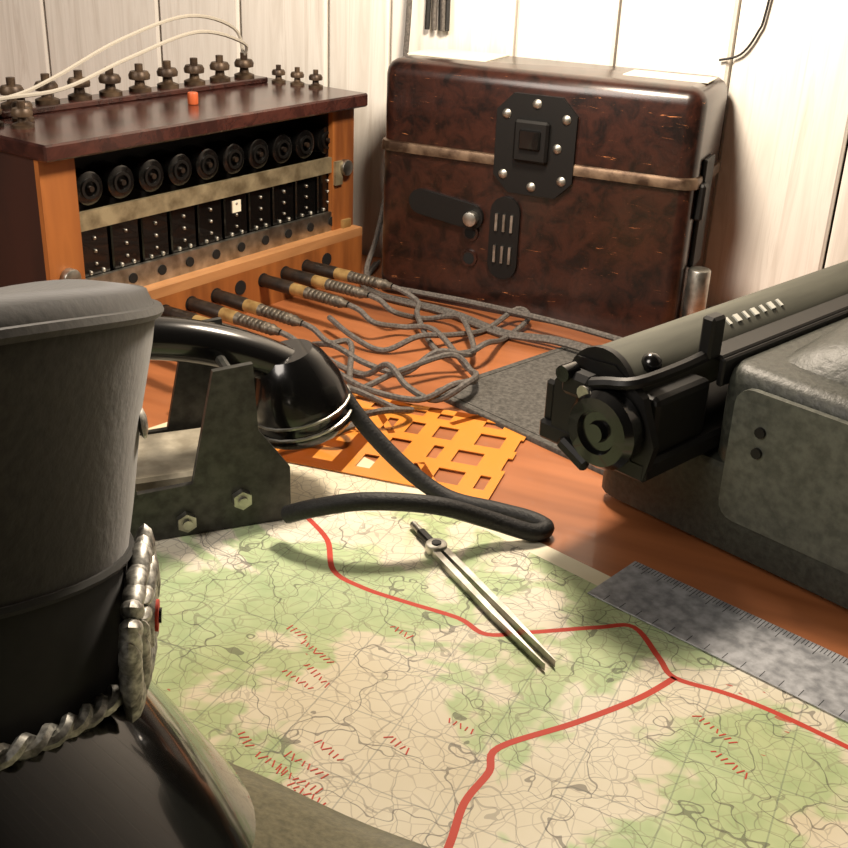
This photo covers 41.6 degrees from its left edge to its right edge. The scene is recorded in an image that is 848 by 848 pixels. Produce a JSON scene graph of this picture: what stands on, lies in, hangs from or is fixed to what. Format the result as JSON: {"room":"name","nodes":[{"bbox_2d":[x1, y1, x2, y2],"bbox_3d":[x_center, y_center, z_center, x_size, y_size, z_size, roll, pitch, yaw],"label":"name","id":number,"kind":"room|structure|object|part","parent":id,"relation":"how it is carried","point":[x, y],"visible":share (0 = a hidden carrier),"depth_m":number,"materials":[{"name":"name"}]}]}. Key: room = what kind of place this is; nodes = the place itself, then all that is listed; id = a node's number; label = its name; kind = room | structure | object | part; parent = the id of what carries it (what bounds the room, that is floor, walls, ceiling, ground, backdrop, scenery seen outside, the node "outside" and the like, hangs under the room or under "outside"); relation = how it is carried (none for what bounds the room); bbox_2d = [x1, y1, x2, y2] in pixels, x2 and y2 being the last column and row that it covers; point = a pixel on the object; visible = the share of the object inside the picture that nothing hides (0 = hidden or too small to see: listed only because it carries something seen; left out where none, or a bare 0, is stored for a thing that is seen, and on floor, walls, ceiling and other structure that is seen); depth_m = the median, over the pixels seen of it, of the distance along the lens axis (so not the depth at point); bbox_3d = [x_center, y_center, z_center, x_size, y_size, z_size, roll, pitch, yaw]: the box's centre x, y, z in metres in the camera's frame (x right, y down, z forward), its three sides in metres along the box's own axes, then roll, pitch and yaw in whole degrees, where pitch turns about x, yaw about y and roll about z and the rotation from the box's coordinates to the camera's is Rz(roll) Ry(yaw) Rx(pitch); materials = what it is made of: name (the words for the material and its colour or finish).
{"room":"military command post","nodes":[
{"label":"military command post","id":0,"kind":"room"},
{"bbox_2d":[0,0,847,308],"bbox_3d":[0.212,-0.685,0.851,4.262,2.700,0.096,13,27,22],"label":"wall","id":1,"kind":"structure","parent":0,"point":[779,212],"depth_m":0.99,"materials":[{"name":"white paint"}]},
{"bbox_2d":[425,0,769,60],"bbox_3d":[0.166,-0.874,0.725,0.324,1.205,0.008,13,27,22],"label":"hanging cables","id":2,"kind":"object","parent":1,"relation":"attached to","point":[444,5],"visible":1,"depth_m":1.02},
{"bbox_3d":[-0.529,1.171,0.063,4.400,0.050,3.400,13,27,22],"label":"floor","id":3,"kind":"structure","parent":0,"visible":0},
{"bbox_2d":[142,254,847,657],"bbox_3d":[-0.074,0.416,0.773,2.000,0.750,1.077,13,27,22],"label":"wooden desk","id":4,"kind":"object","parent":3,"relation":"on","point":[596,529],"visible":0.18,"depth_m":0.71,"materials":[{"name":"brown wood"}]},
{"bbox_2d":[0,14,392,335],"bbox_3d":[-0.232,-0.173,0.854,0.232,0.237,0.555,19,30,31],"label":"switchboard","id":5,"kind":"object","parent":4,"relation":"on","point":[223,196],"visible":0.84,"depth_m":0.92,"materials":[{"name":"brown wood"}]},
{"bbox_2d":[279,0,622,436],"bbox_3d":[0.042,-0.326,0.776,0.353,0.600,0.419,13,27,22],"label":"cords","id":6,"kind":"object","parent":5,"relation":"attached to","point":[388,369],"visible":0.6,"depth_m":0.91,"materials":[{"name":"grey fabric"}]},
{"bbox_2d":[275,393,525,499],"bbox_3d":[-0.023,0.009,0.760,0.172,0.001,0.122,10,26,16],"label":"stencil","id":7,"kind":"object","parent":4,"relation":"on","point":[343,452],"visible":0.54,"depth_m":0.74,"materials":[{"name":"orange plastic"}]},
{"bbox_2d":[148,422,847,847],"bbox_3d":[0.006,0.205,0.344,0.920,0.001,0.560,24,32,38],"label":"map","id":8,"kind":"object","parent":4,"relation":"on","point":[332,660],"visible":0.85,"depth_m":0.52,"materials":[{"name":"paper"}]},
{"bbox_2d":[228,762,429,847],"bbox_3d":[-0.206,0.179,0.312,0.400,0.058,0.350,13,27,22],"label":"paper sheet","id":9,"kind":"object","parent":8,"relation":"on","point":[285,817],"visible":0.2,"depth_m":0.39,"materials":[{"name":"beige paper"}]},
{"bbox_2d":[0,279,255,847],"bbox_3d":[-0.194,0.035,0.337,0.272,0.200,0.248,-3,26,-12],"label":"peaked cap","id":10,"kind":"object","parent":9,"relation":"on","point":[94,753],"visible":1,"depth_m":0.30,"materials":[{"name":"fabric"}]},
{"bbox_2d":[130,316,554,540],"bbox_3d":[-0.120,-0.004,0.638,0.388,0.121,0.124,-1,25,-7],"label":"telephone","id":11,"kind":"object","parent":8,"relation":"on","point":[239,396],"visible":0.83,"depth_m":0.63,"materials":[{"name":"paint"}]},
{"bbox_3d":[-0.009,0.024,0.630,0.157,0.084,0.093,13,27,22],"label":"telephone cord","id":12,"kind":"part","parent":11,"relation":"part of","materials":[{"name":"black rubber"}]},
{"bbox_2d":[410,521,555,670],"bbox_3d":[0.027,0.086,0.592,0.012,0.006,0.146,-10,28,-25],"label":"divider","id":13,"kind":"object","parent":8,"relation":"on","point":[437,548],"visible":1,"depth_m":0.58,"materials":[{"name":"metal"}]},
{"bbox_2d":[435,347,603,474],"bbox_3d":[0.241,0.042,0.711,0.165,0.004,0.520,-20,33,-39],"label":"pad","id":14,"kind":"object","parent":4,"relation":"on","point":[512,396],"depth_m":0.82,"materials":[{"name":"grey fabric"}]},
{"bbox_2d":[382,48,726,336],"bbox_3d":[0.113,-0.205,0.985,0.304,0.211,0.116,13,27,22],"label":"case","id":15,"kind":"object","parent":4,"relation":"on","point":[581,194],"visible":0.95,"depth_m":0.94,"materials":[{"name":"leather"}]},
{"bbox_2d":[539,260,847,608],"bbox_3d":[0.299,-0.003,0.626,0.382,0.154,0.324,-20,33,-39],"label":"typewriter","id":16,"kind":"object","parent":4,"relation":"on","point":[725,424],"visible":1,"depth_m":0.59,"materials":[{"name":"paint"}]},
{"bbox_2d":[587,561,847,722],"bbox_3d":[0.227,0.137,0.508,0.340,0.001,0.046,23,32,37],"label":"ruler","id":17,"kind":"object","parent":4,"relation":"on","point":[806,670],"visible":1,"depth_m":0.56,"materials":[{"name":"grey metal"}]}
]}

